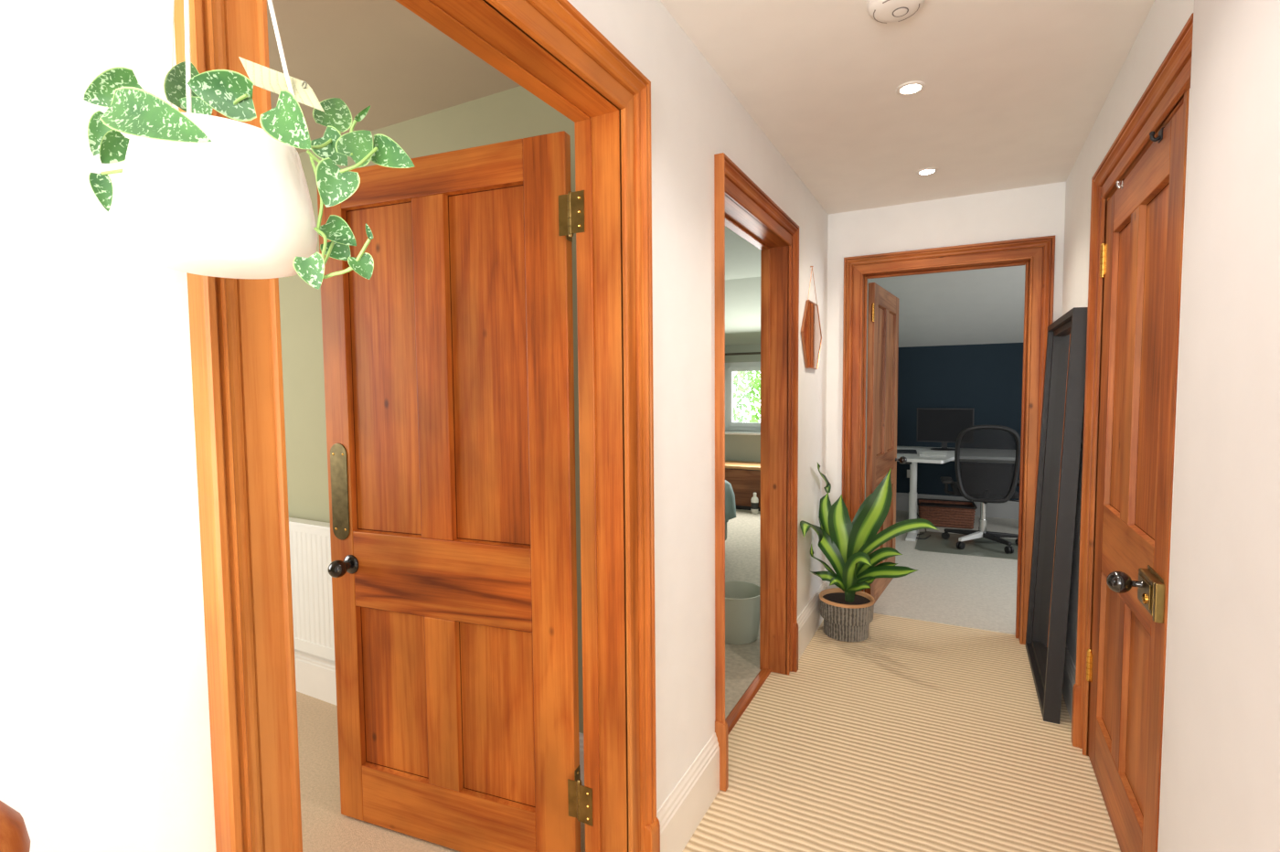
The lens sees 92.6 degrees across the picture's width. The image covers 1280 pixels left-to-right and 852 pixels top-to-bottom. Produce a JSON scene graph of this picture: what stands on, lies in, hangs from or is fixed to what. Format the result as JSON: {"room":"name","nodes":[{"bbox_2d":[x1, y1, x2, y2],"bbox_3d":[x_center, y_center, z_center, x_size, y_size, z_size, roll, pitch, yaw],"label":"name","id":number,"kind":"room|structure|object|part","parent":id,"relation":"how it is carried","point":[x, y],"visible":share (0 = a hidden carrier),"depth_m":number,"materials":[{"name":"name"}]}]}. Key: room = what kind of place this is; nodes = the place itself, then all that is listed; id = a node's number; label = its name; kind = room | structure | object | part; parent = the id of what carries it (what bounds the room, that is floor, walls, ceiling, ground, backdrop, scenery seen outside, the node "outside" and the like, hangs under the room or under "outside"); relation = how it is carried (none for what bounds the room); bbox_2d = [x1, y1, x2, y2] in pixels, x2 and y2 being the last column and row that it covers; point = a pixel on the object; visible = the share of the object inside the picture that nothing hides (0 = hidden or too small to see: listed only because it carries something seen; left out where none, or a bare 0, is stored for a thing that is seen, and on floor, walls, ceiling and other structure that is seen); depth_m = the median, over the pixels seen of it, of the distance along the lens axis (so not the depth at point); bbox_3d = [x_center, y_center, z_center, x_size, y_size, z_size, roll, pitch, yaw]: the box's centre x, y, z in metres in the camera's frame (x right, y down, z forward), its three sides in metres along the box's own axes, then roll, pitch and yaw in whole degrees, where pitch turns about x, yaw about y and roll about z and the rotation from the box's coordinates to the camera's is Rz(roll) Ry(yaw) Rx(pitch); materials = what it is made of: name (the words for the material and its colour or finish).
{"room":"home hallway","nodes":[
{"label":"home hallway","id":0,"kind":"room"},
{"bbox_2d":[266,0,520,153],"bbox_3d":[-2.183,-1.089,0.914,3.045,0.050,3.690,1,4,28],"label":"ceiling","id":1,"kind":"structure","parent":0,"point":[380,55],"depth_m":1.90,"materials":[{"name":"white paint"}]},
{"bbox_2d":[0,0,869,851],"bbox_3d":[0.483,0.014,2.607,0.125,2.394,9.650,1,4,28],"label":"wall","id":2,"kind":"structure","parent":0,"point":[105,745],"depth_m":0.61,"materials":[{"name":"white paint"}]},
{"bbox_2d":[173,0,660,851],"bbox_3d":[-0.272,0.238,1.148,0.165,2.127,1.048,1,4,28],"label":"door frame","id":3,"kind":"structure","parent":2,"relation":"attached to","point":[548,48],"depth_m":1.18,"materials":[{"name":"brown wood"}]},
{"bbox_3d":[-0.440,0.266,0.705,0.034,2.127,0.092,1,4,28],"label":"architrave","id":4,"kind":"part","parent":3,"relation":"part of","materials":[{"name":"brown wood"}]},
{"bbox_3d":[-0.228,-0.771,1.062,0.034,0.102,1.034,1,4,28],"label":"head architrave","id":5,"kind":"part","parent":3,"relation":"part of","materials":[{"name":"brown wood"}]},
{"bbox_3d":[-0.001,0.214,1.531,0.034,2.127,0.102,1,4,28],"label":"architrave","id":6,"kind":"part","parent":3,"relation":"part of","materials":[{"name":"brown wood"}]},
{"bbox_2d":[316,130,592,851],"bbox_3d":[-0.552,0.253,1.729,0.926,2.020,0.113,1,4,21],"label":"door","id":7,"kind":"structure","parent":2,"relation":"in","point":[449,373],"depth_m":1.75,"materials":[{"name":"brown wood"}]},
{"bbox_3d":[-0.909,0.431,1.859,0.054,0.054,0.079,1,4,21],"label":"knob","id":8,"kind":"part","parent":7,"relation":"part of","materials":[{"name":"metal"}]},
{"bbox_3d":[-0.930,0.204,1.894,0.068,0.302,0.003,1,4,21],"label":"finger plate","id":9,"kind":"part","parent":7,"relation":"part of","materials":[{"name":"gold metal"}]},
{"bbox_3d":[-0.762,-0.163,1.827,0.262,0.978,0.032,1,4,21],"label":"panel","id":10,"kind":"part","parent":7,"relation":"part of","materials":[{"name":"brown wood"}]},
{"bbox_3d":[-0.754,0.816,1.883,0.262,0.513,0.032,1,4,21],"label":"panel","id":11,"kind":"part","parent":7,"relation":"part of","materials":[{"name":"brown wood"}]},
{"bbox_3d":[-0.596,-0.703,1.730,0.630,0.110,0.034,1,4,21],"label":"rail","id":12,"kind":"part","parent":7,"relation":"part of","materials":[{"name":"brown wood"}]},
{"bbox_3d":[-0.585,0.445,1.796,0.630,0.235,0.034,1,4,21],"label":"lock rail","id":13,"kind":"part","parent":7,"relation":"part of","materials":[{"name":"brown wood"}]},
{"bbox_3d":[-0.579,1.167,1.838,0.630,0.184,0.034,1,4,21],"label":"rail","id":14,"kind":"part","parent":7,"relation":"part of","materials":[{"name":"brown wood"}]},
{"bbox_3d":[-0.416,-0.158,1.694,0.257,0.978,0.032,1,4,21],"label":"panel","id":15,"kind":"part","parent":7,"relation":"part of","materials":[{"name":"brown wood"}]},
{"bbox_3d":[-0.408,0.821,1.751,0.257,0.513,0.032,1,4,21],"label":"panel","id":16,"kind":"part","parent":7,"relation":"part of","materials":[{"name":"brown wood"}]},
{"bbox_2d":[656,732,719,851],"bbox_3d":[0.147,1.158,1.866,0.018,0.200,0.498,1,4,28],"label":"baseboard","id":17,"kind":"structure","parent":2,"relation":"attached to","point":[682,812],"depth_m":1.87,"materials":[{"name":"white paint"}]},
{"bbox_2d":[714,152,799,791],"bbox_3d":[0.450,0.154,2.508,0.165,2.127,1.028,1,4,28],"label":"door frame","id":18,"kind":"structure","parent":2,"relation":"attached to","point":[741,206],"depth_m":2.86,"materials":[{"name":"red wood"}]},
{"bbox_3d":[0.277,0.181,2.055,0.034,2.127,0.051,1,4,28],"label":"architrave","id":19,"kind":"part","parent":18,"relation":"part of","materials":[{"name":"red wood"}]},
{"bbox_3d":[0.493,-0.856,2.422,0.034,0.102,1.014,1,4,28],"label":"head architrave","id":20,"kind":"part","parent":18,"relation":"part of","materials":[{"name":"red wood"}]},
{"bbox_3d":[0.722,0.129,2.894,0.034,2.127,0.076,1,4,28],"label":"architrave","id":21,"kind":"part","parent":18,"relation":"part of","materials":[{"name":"red wood"}]},
{"bbox_2d":[800,266,821,369],"bbox_3d":[0.914,-0.576,3.249,0.015,0.540,0.458,1,4,28],"label":"mirror","id":22,"kind":"object","parent":2,"relation":"hanging from","point":[811,334],"visible":1,"depth_m":3.23,"materials":[{"name":"mirror"}]},
{"bbox_3d":[0.919,-0.481,3.252,0.006,0.352,0.458,1,4,28],"label":"wire frame","id":23,"kind":"part","parent":22,"relation":"part of","materials":[{"name":"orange metal"}]},
{"bbox_2d":[803,301,821,368],"bbox_3d":[0.918,-0.481,3.253,0.002,0.339,0.443,1,4,28],"label":"mirror glass","id":24,"kind":"object","parent":22,"relation":"attached to","point":[812,328],"depth_m":3.24,"materials":[{"name":"beige"}]},
{"bbox_3d":[0.915,-0.747,3.239,0.004,0.189,0.225,1,4,28],"label":"chain","id":25,"kind":"part","parent":22,"relation":"part of","materials":[{"name":"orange metal"}]},
{"bbox_2d":[797,580,827,660],"bbox_3d":[0.942,1.065,3.365,0.018,0.200,0.840,1,4,28],"label":"baseboard","id":26,"kind":"structure","parent":2,"relation":"attached to","point":[809,620],"depth_m":3.30,"materials":[{"name":"white paint"}]},
{"bbox_2d":[278,85,1023,733],"bbox_3d":[0.281,0.000,2.884,7.000,2.394,9.550,1,4,28],"label":"wall","id":27,"kind":"structure","parent":0,"point":[514,113],"depth_m":2.71,"materials":[{"name":"green paint"}]},
{"bbox_2d":[288,517,335,661],"bbox_3d":[-1.476,0.817,2.697,1.500,0.815,0.094,1,4,28],"label":"radiator","id":28,"kind":"object","parent":27,"relation":"attached to","point":[310,544],"visible":0.11,"depth_m":2.60,"materials":[{"name":"white metal"}]},
{"bbox_2d":[288,517,330,531],"bbox_3d":[-1.485,0.683,2.674,1.500,0.545,0.060,1,4,28],"label":"grille","id":29,"kind":"object","parent":28,"relation":"attached to","point":[294,524],"depth_m":2.60,"materials":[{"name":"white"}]},
{"bbox_2d":[294,649,584,785],"bbox_3d":[-1.303,1.125,2.667,3.045,0.200,0.018,1,4,28],"label":"baseboard","id":30,"kind":"structure","parent":27,"relation":"attached to","point":[314,675],"depth_m":2.73,"materials":[{"name":"white paint"}]},
{"bbox_2d":[725,362,760,435],"bbox_3d":[1.523,-0.330,7.215,1.270,0.870,0.210,1,4,28],"label":"window","id":31,"kind":"structure","parent":27,"relation":"in","point":[733,428],"depth_m":7.45,"materials":[{"name":"white plastic"}]},
{"bbox_3d":[1.513,0.091,7.213,1.270,0.030,0.150,1,4,28],"label":"sill","id":32,"kind":"part","parent":31,"relation":"part of","materials":[{"name":"white plastic"}]},
{"bbox_2d":[725,352,760,355],"bbox_3d":[1.490,-0.849,7.111,1.946,0.056,0.128,1,4,28],"label":"pole","id":33,"kind":"object","parent":27,"relation":"attached to","point":[749,353],"visible":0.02,"depth_m":7.20,"materials":[{"name":"metal"}]},
{"bbox_2d":[896,492,1019,519],"bbox_3d":[4.127,0.874,6.188,3.060,0.200,0.018,1,4,28],"label":"baseboard","id":34,"kind":"structure","parent":27,"relation":"attached to","point":[1009,509],"depth_m":6.43,"materials":[{"name":"white paint"}]},
{"bbox_2d":[296,509,1120,851],"bbox_3d":[0.222,1.225,2.821,6.800,0.056,9.650,1,4,28],"label":"floor","id":35,"kind":"structure","parent":0,"point":[912,735],"depth_m":2.34,"materials":[{"name":"beige carpet"}]},
{"bbox_2d":[0,800,30,851],"bbox_3d":[-0.490,0.807,0.458,0.094,1.076,0.094,1,4,28],"label":"newel post","id":36,"kind":"object","parent":35,"relation":"on","point":[14,835],"visible":1,"depth_m":0.45,"materials":[{"name":"red wood"}]},
{"bbox_2d":[725,480,735,540],"bbox_3d":[-0.265,0.797,4.803,1.470,0.590,1.938,1,4,28],"label":"bed","id":37,"kind":"object","parent":35,"relation":"on","point":[730,497],"visible":0.06,"depth_m":5.24,"materials":[{"name":"grey fabric"}]},
{"bbox_2d":[725,580,759,644],"bbox_3d":[0.527,1.032,3.379,0.312,0.263,0.312,1,4,28],"label":"basket","id":38,"kind":"object","parent":35,"relation":"on","point":[741,598],"visible":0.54,"depth_m":3.26,"materials":[{"name":"green plastic"}]},
{"bbox_2d":[725,460,760,511],"bbox_3d":[1.394,0.696,7.045,1.140,0.505,0.475,1,4,28],"label":"chest","id":39,"kind":"object","parent":35,"relation":"on","point":[744,477],"visible":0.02,"depth_m":6.92,"materials":[{"name":"brown wood"}]},
{"bbox_3d":[1.391,0.461,7.031,1.140,0.035,0.475,1,4,28],"label":"lid","id":40,"kind":"part","parent":39,"relation":"part of","materials":[{"name":"brown wood"}]},
{"bbox_2d":[750,492,758,513],"bbox_3d":[1.268,0.850,6.750,0.081,0.226,0.081,1,4,28],"label":"bottle","id":41,"kind":"object","parent":35,"relation":"on","point":[754,507],"visible":1,"depth_m":6.72,"materials":[{"name":"white plastic"}]},
{"bbox_2d":[819,598,874,641],"bbox_3d":[1.148,1.062,3.403,0.288,0.197,0.288,1,4,28],"label":"pot","id":42,"kind":"object","parent":35,"relation":"on","point":[845,620],"depth_m":3.30,"materials":[{"name":"grey ceramic"}]},
{"bbox_2d":[800,462,938,641],"bbox_3d":[1.213,0.686,3.184,0.635,0.973,0.578,1,4,28],"label":"dracaena","id":43,"kind":"object","parent":35,"relation":"on","point":[847,612],"visible":1,"depth_m":3.28,"materials":[{"name":"green plant"}]},
{"bbox_2d":[896,446,954,541],"bbox_3d":[3.113,0.636,5.684,1.690,0.750,1.330,1,4,28],"label":"desk","id":44,"kind":"object","parent":35,"relation":"on","point":[912,459],"visible":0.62,"depth_m":5.64,"materials":[{"name":"white laminate"}]},
{"bbox_2d":[896,449,917,454],"bbox_3d":[2.482,0.244,5.898,0.340,0.017,0.240,1,4,22],"label":"laptop","id":45,"kind":"object","parent":44,"relation":"on","point":[898,451],"visible":0.57,"depth_m":5.79,"materials":[{"name":"grey metal"}]},
{"bbox_3d":[2.482,0.239,5.897,0.340,0.007,0.240,1,4,22],"label":"lid","id":46,"kind":"part","parent":45,"relation":"part of","materials":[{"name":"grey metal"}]},
{"bbox_3d":[2.534,0.646,5.669,0.070,0.702,0.070,1,4,28],"label":"leg","id":47,"kind":"part","parent":44,"relation":"part of","materials":[{"name":"white metal"}]},
{"bbox_2d":[919,451,947,457],"bbox_3d":[2.695,0.259,5.616,0.214,0.018,0.303,1,4,28],"label":"paper stack","id":48,"kind":"object","parent":44,"relation":"on","point":[922,453],"visible":1,"depth_m":5.55,"materials":[{"name":"white paper"}]},
{"bbox_2d":[916,407,974,450],"bbox_3d":[3.031,0.031,6.081,0.510,0.415,0.188,1,4,28],"label":"monitor","id":49,"kind":"object","parent":44,"relation":"on","point":[944,426],"visible":0.84,"depth_m":6.08,"materials":[{"name":"black plastic"}]},
{"bbox_2d":[917,498,977,529],"bbox_3d":[3.046,0.870,6.091,0.522,0.217,0.362,1,4,23],"label":"wicker basket","id":50,"kind":"object","parent":35,"relation":"on","point":[957,514],"visible":0.93,"depth_m":5.96,"materials":[{"name":"brown wicker"}]},
{"bbox_2d":[914,531,1017,559],"bbox_3d":[3.084,1.034,5.169,1.345,0.004,0.790,1,4,28],"label":"chair mat","id":51,"kind":"object","parent":35,"relation":"on","point":[981,547],"visible":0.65,"depth_m":5.24,"materials":[{"name":"grey plastic"}]},
{"bbox_2d":[940,425,1020,554],"bbox_3d":[2.969,0.499,5.281,0.660,1.053,0.620,1,4,24],"label":"office chair","id":52,"kind":"object","parent":51,"relation":"on","point":[987,457],"visible":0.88,"depth_m":5.06,"materials":[{"name":"black plastic"}]},
{"bbox_3d":[2.795,0.553,5.385,0.203,0.129,0.051,1,4,24],"label":"armrest","id":53,"kind":"part","parent":52,"relation":"part of","materials":[{"name":"black plastic"}]},
{"bbox_3d":[2.846,0.931,5.402,0.290,0.049,0.052,3,5,44],"label":"arm","id":54,"kind":"part","parent":52,"relation":"part of","materials":[{"name":"black plastic"}]},
{"bbox_3d":[2.820,0.942,5.210,0.290,0.049,0.052,-2,4,-28],"label":"arm","id":55,"kind":"part","parent":52,"relation":"part of","materials":[{"name":"metal"}]},
{"bbox_3d":[2.988,0.555,5.325,0.480,0.065,0.470,1,4,24],"label":"seat","id":56,"kind":"part","parent":52,"relation":"part of","materials":[{"name":"black fabric"}]},
{"bbox_3d":[2.870,0.314,5.050,0.482,0.654,0.126,1,4,24],"label":"frame","id":57,"kind":"part","parent":52,"relation":"part of","materials":[{"name":"black plastic"}]},
{"bbox_3d":[2.994,0.945,5.126,0.052,0.049,0.290,-1,3,-10],"label":"arm","id":58,"kind":"part","parent":52,"relation":"part of","materials":[{"name":"black plastic"}]},
{"bbox_3d":[3.128,0.936,5.265,0.290,0.049,0.052,0,3,8],"label":"arm","id":59,"kind":"part","parent":52,"relation":"part of","materials":[{"name":"black plastic"}]},
{"bbox_2d":[1025,307,1087,724],"bbox_3d":[1.888,0.352,2.793,0.114,1.676,0.825,1,4,28],"label":"leaning mirror","id":60,"kind":"object","parent":35,"relation":"on","point":[1065,364],"visible":0.94,"depth_m":2.75,"materials":[{"name":"black paint"}]},
{"bbox_2d":[1037,330,1070,669],"bbox_3d":[1.905,0.353,2.784,0.057,1.564,0.715,1,4,28],"label":"mirror glass","id":61,"kind":"object","parent":60,"relation":"attached to","point":[1061,346],"depth_m":3.00,"materials":[{"name":"black mirror"}]},
{"bbox_2d":[725,226,760,345],"bbox_3d":[-0.251,-1.082,5.207,3.645,0.612,5.490,1,4,28],"label":"ceiling","id":62,"kind":"structure","parent":0,"point":[742,259],"depth_m":5.91,"materials":[{"name":"grey paint"}]},
{"bbox_2d":[660,0,1154,214],"bbox_3d":[1.028,-1.077,0.220,3.030,0.050,6.070,1,4,28],"label":"ceiling","id":63,"kind":"structure","parent":0,"point":[1012,96],"depth_m":2.06,"materials":[{"name":"paint"}]},
{"bbox_2d":[83,0,414,289],"bbox_3d":[-0.326,-0.579,0.465,0.241,0.950,0.163,1,4,28],"label":"hanging planter","id":64,"kind":"object","parent":63,"relation":"hanging from","point":[201,193],"visible":1,"depth_m":0.46,"materials":[{"name":"white ceramic"}]},
{"bbox_3d":[-0.407,-0.225,0.494,0.067,0.039,0.014,-1,3,-2],"label":"stem","id":65,"kind":"part","parent":64,"relation":"part of","materials":[{"name":"green plant"}]},
{"bbox_3d":[-0.392,-0.459,0.514,0.038,0.379,0.004,0,3,14],"label":"cord","id":66,"kind":"part","parent":64,"relation":"part of","materials":[{"name":"white fabric"}]},
{"bbox_3d":[-0.357,-0.439,0.477,0.005,0.415,0.082,-2,4,-29],"label":"cord","id":67,"kind":"part","parent":64,"relation":"part of","materials":[{"name":"white fabric"}]},
{"bbox_3d":[-0.336,-0.177,0.494,0.132,0.102,0.132,1,4,28],"label":"pot","id":68,"kind":"part","parent":64,"relation":"part of","materials":[{"name":"white ceramic"}]},
{"bbox_3d":[-0.305,-0.242,0.462,0.029,0.012,0.004,2,4,31],"label":"stem","id":69,"kind":"part","parent":64,"relation":"part of","materials":[{"name":"green plant"}]},
{"bbox_3d":[-0.325,-0.448,0.496,0.108,0.400,0.005,1,3,18],"label":"cord","id":70,"kind":"part","parent":64,"relation":"part of","materials":[{"name":"white fabric"}]},
{"bbox_3d":[-0.261,-0.189,0.492,0.015,0.057,0.007,3,5,44],"label":"stem","id":71,"kind":"part","parent":64,"relation":"part of","materials":[{"name":"green plant"}]},
{"bbox_3d":[-0.248,-0.208,0.485,0.029,0.018,0.012,0,3,2],"label":"stem","id":72,"kind":"part","parent":64,"relation":"part of","materials":[{"name":"green plant"}]},
{"bbox_3d":[-0.260,-0.235,0.500,0.003,0.030,0.044,0,3,14],"label":"stem","id":73,"kind":"part","parent":64,"relation":"part of","materials":[{"name":"green plant"}]},
{"bbox_3d":[-0.252,-0.135,0.490,0.003,0.034,0.044,-1,3,-11],"label":"stem","id":74,"kind":"part","parent":64,"relation":"part of","materials":[{"name":"green plant"}]},
{"bbox_3d":[-0.237,-0.137,0.475,0.076,0.048,0.023,1,4,28],"label":"stem","id":75,"kind":"part","parent":64,"relation":"part of","materials":[{"name":"green plant"}]},
{"bbox_3d":[-0.234,-0.233,0.495,0.006,0.034,0.015,-1,3,-7],"label":"stem","id":76,"kind":"part","parent":64,"relation":"part of","materials":[{"name":"green plant"}]},
{"bbox_3d":[-0.222,-0.211,0.482,0.029,0.024,0.008,-2,4,-25],"label":"stem","id":77,"kind":"part","parent":64,"relation":"part of","materials":[{"name":"green plant"}]},
{"bbox_2d":[866,0,924,23],"bbox_3d":[0.676,-1.110,1.613,0.148,0.039,0.148,1,4,28],"label":"smoke detector","id":78,"kind":"object","parent":63,"relation":"attached to","point":[881,11],"visible":1,"depth_m":1.61,"materials":[{"name":"white plastic"}]},
{"bbox_2d":[896,80,925,95],"bbox_3d":[0.927,-1.156,2.094,0.092,0.007,0.092,1,4,28],"label":"recessed light","id":79,"kind":"object","parent":63,"relation":"in","point":[910,88],"visible":1,"depth_m":2.09,"materials":[{"name":"white plastic"}]},
{"bbox_2d":[916,167,938,175],"bbox_3d":[1.361,-1.206,2.900,0.092,0.007,0.092,1,4,28],"label":"recessed light","id":80,"kind":"object","parent":63,"relation":"in","point":[930,170],"visible":1,"depth_m":2.90,"materials":[{"name":"white plastic"}]},
{"bbox_2d":[824,181,1066,588],"bbox_3d":[2.436,-0.029,3.057,3.155,2.394,0.135,1,4,28],"label":"wall","id":81,"kind":"structure","parent":0,"point":[1034,211],"depth_m":3.39,"materials":[{"name":"white paint"}]},
{"bbox_2d":[864,282,906,603],"bbox_3d":[1.639,0.115,4.027,0.114,1.992,0.815,2,4,33],"label":"door","id":82,"kind":"structure","parent":81,"relation":"in","point":[882,305],"depth_m":3.96,"materials":[{"name":"brown wood"}]},
{"bbox_3d":[1.524,0.676,3.943,0.036,0.500,0.240,2,4,33],"label":"panel","id":83,"kind":"part","parent":82,"relation":"part of","materials":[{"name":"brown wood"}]},
{"bbox_3d":[1.516,-0.283,3.888,0.036,0.940,0.240,2,4,33],"label":"panel","id":84,"kind":"part","parent":82,"relation":"part of","materials":[{"name":"brown wood"}]},
{"bbox_3d":[1.619,1.012,4.106,0.038,0.192,0.580,2,4,33],"label":"rail","id":85,"kind":"part","parent":82,"relation":"part of","materials":[{"name":"brown wood"}]},
{"bbox_3d":[1.613,0.297,4.065,0.038,0.240,0.580,2,4,33],"label":"lock rail","id":86,"kind":"part","parent":82,"relation":"part of","materials":[{"name":"brown wood"}]},
{"bbox_3d":[1.603,-0.821,4.000,0.038,0.120,0.580,2,4,33],"label":"rail","id":87,"kind":"part","parent":82,"relation":"part of","materials":[{"name":"brown wood"}]},
{"bbox_3d":[1.708,0.658,4.229,0.036,0.500,0.240,2,4,33],"label":"panel","id":88,"kind":"part","parent":82,"relation":"part of","materials":[{"name":"brown wood"}]},
{"bbox_3d":[1.699,-0.301,4.174,0.036,0.940,0.240,2,4,33],"label":"panel","id":89,"kind":"part","parent":82,"relation":"part of","materials":[{"name":"brown wood"}]},
{"bbox_3d":[1.847,0.240,4.322,0.076,0.052,0.052,2,4,33],"label":"knob","id":90,"kind":"part","parent":82,"relation":"part of","materials":[{"name":"metal"}]},
{"bbox_2d":[841,234,1055,644],"bbox_3d":[1.682,0.089,3.441,1.036,2.127,0.175,1,4,28],"label":"door frame","id":91,"kind":"structure","parent":81,"relation":"attached to","point":[1038,253],"depth_m":3.28,"materials":[{"name":"red wood"}]},
{"bbox_3d":[1.246,0.084,3.599,0.102,2.127,0.034,1,4,28],"label":"architrave","id":92,"kind":"part","parent":91,"relation":"part of","materials":[{"name":"red wood"}]},
{"bbox_3d":[1.643,-0.918,3.326,1.022,0.102,0.034,1,4,28],"label":"head architrave","id":93,"kind":"part","parent":91,"relation":"part of","materials":[{"name":"red wood"}]},
{"bbox_3d":[2.059,0.101,3.169,0.102,2.127,0.034,1,4,28],"label":"architrave","id":94,"kind":"part","parent":91,"relation":"part of","materials":[{"name":"red wood"}]},
{"bbox_2d":[868,264,1025,347],"bbox_3d":[3.307,-1.065,4.559,3.060,0.634,3.445,1,4,28],"label":"ceiling","id":95,"kind":"structure","parent":0,"point":[979,306],"depth_m":5.62,"materials":[{"name":"paint"}]},
{"bbox_2d":[1061,0,1279,851],"bbox_3d":[1.380,0.067,1.551,0.210,2.394,3.520,1,4,28],"label":"wall","id":96,"kind":"structure","parent":0,"point":[1221,775],"depth_m":1.05,"materials":[{"name":"white paint"}]},
{"bbox_2d":[1062,645,1076,721],"bbox_3d":[1.918,1.091,2.769,0.018,0.200,0.980,1,4,28],"label":"baseboard","id":97,"kind":"structure","parent":96,"relation":"attached to","point":[1069,673],"depth_m":2.59,"materials":[{"name":"white paint"}]},
{"bbox_2d":[1071,12,1193,851],"bbox_3d":[1.432,0.187,1.784,0.090,2.127,1.117,1,4,28],"label":"door frame","id":98,"kind":"structure","parent":96,"relation":"attached to","point":[1169,87],"depth_m":2.05,"materials":[{"name":"red wood"}]},
{"bbox_3d":[1.652,0.158,2.245,0.034,2.127,0.080,1,4,28],"label":"architrave","id":99,"kind":"part","parent":98,"relation":"part of","materials":[{"name":"red wood"}]},
{"bbox_3d":[1.402,-0.824,1.733,0.034,0.102,1.110,1,4,28],"label":"head architrave","id":100,"kind":"part","parent":98,"relation":"part of","materials":[{"name":"red wood"}]},
{"bbox_2d":[1086,103,1183,851],"bbox_3d":[1.419,0.238,1.832,0.137,2.004,0.892,1,4,28],"label":"door","id":101,"kind":"structure","parent":96,"relation":"in","point":[1138,257],"depth_m":1.75,"materials":[{"name":"red wood"}]},
{"bbox_3d":[1.555,0.767,2.008,0.038,0.520,0.245,1,4,28],"label":"panel","id":102,"kind":"part","parent":101,"relation":"part of","materials":[{"name":"red wood"}]},
{"bbox_3d":[1.547,-0.181,1.953,0.038,0.920,0.245,1,4,28],"label":"panel","id":103,"kind":"part","parent":101,"relation":"part of","materials":[{"name":"red wood"}]},
{"bbox_3d":[1.468,1.138,1.857,0.040,0.202,0.633,1,4,28],"label":"rail","id":104,"kind":"part","parent":101,"relation":"part of","materials":[{"name":"red wood"}]},
{"bbox_2d":[1115,178,1125,189],"bbox_3d":[1.531,-0.762,1.918,0.062,0.028,0.014,1,4,28],"label":"hook","id":105,"kind":"object","parent":101,"relation":"attached to","point":[1117,182],"visible":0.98,"depth_m":1.92,"materials":[{"name":"silver metal"}]},
{"bbox_3d":[1.234,0.399,1.558,0.073,0.056,0.056,1,4,28],"label":"knob","id":106,"kind":"part","parent":101,"relation":"part of","materials":[{"name":"silver metal"}]},
{"bbox_3d":[1.461,0.403,1.815,0.040,0.230,0.633,1,4,28],"label":"lock rail","id":107,"kind":"part","parent":101,"relation":"part of","materials":[{"name":"red wood"}]},
{"bbox_3d":[1.383,0.787,1.683,0.038,0.520,0.285,1,4,28],"label":"panel","id":108,"kind":"part","parent":101,"relation":"part of","materials":[{"name":"red wood"}]},
{"bbox_3d":[1.451,-0.696,1.752,0.040,0.132,0.633,1,4,28],"label":"rail","id":109,"kind":"part","parent":101,"relation":"part of","materials":[{"name":"red wood"}]},
{"bbox_3d":[1.375,-0.161,1.629,0.038,0.920,0.285,1,4,28],"label":"panel","id":110,"kind":"part","parent":101,"relation":"part of","materials":[{"name":"red wood"}]},
{"bbox_2d":[1149,127,1164,143],"bbox_3d":[1.333,-0.739,1.548,0.067,0.028,0.032,1,4,28],"label":"hook","id":111,"kind":"object","parent":101,"relation":"attached to","point":[1159,137],"visible":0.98,"depth_m":1.55,"materials":[{"name":"black plastic"}]},
{"label":"outside","id":112,"kind":"structure","parent":0,"visible":0},
{"bbox_3d":[3.328,0.990,11.674,13.000,0.050,8.400,1,4,28],"label":"garden","id":113,"kind":"object","parent":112,"visible":0},
{"bbox_2d":[733,371,760,422],"bbox_3d":[2.046,-0.560,11.258,3.864,3.118,2.760,1,4,28],"label":"foliage","id":114,"kind":"object","parent":113,"relation":"on","point":[756,381],"visible":0.15,"depth_m":11.11,"materials":[{"name":"green plant"}]}
]}

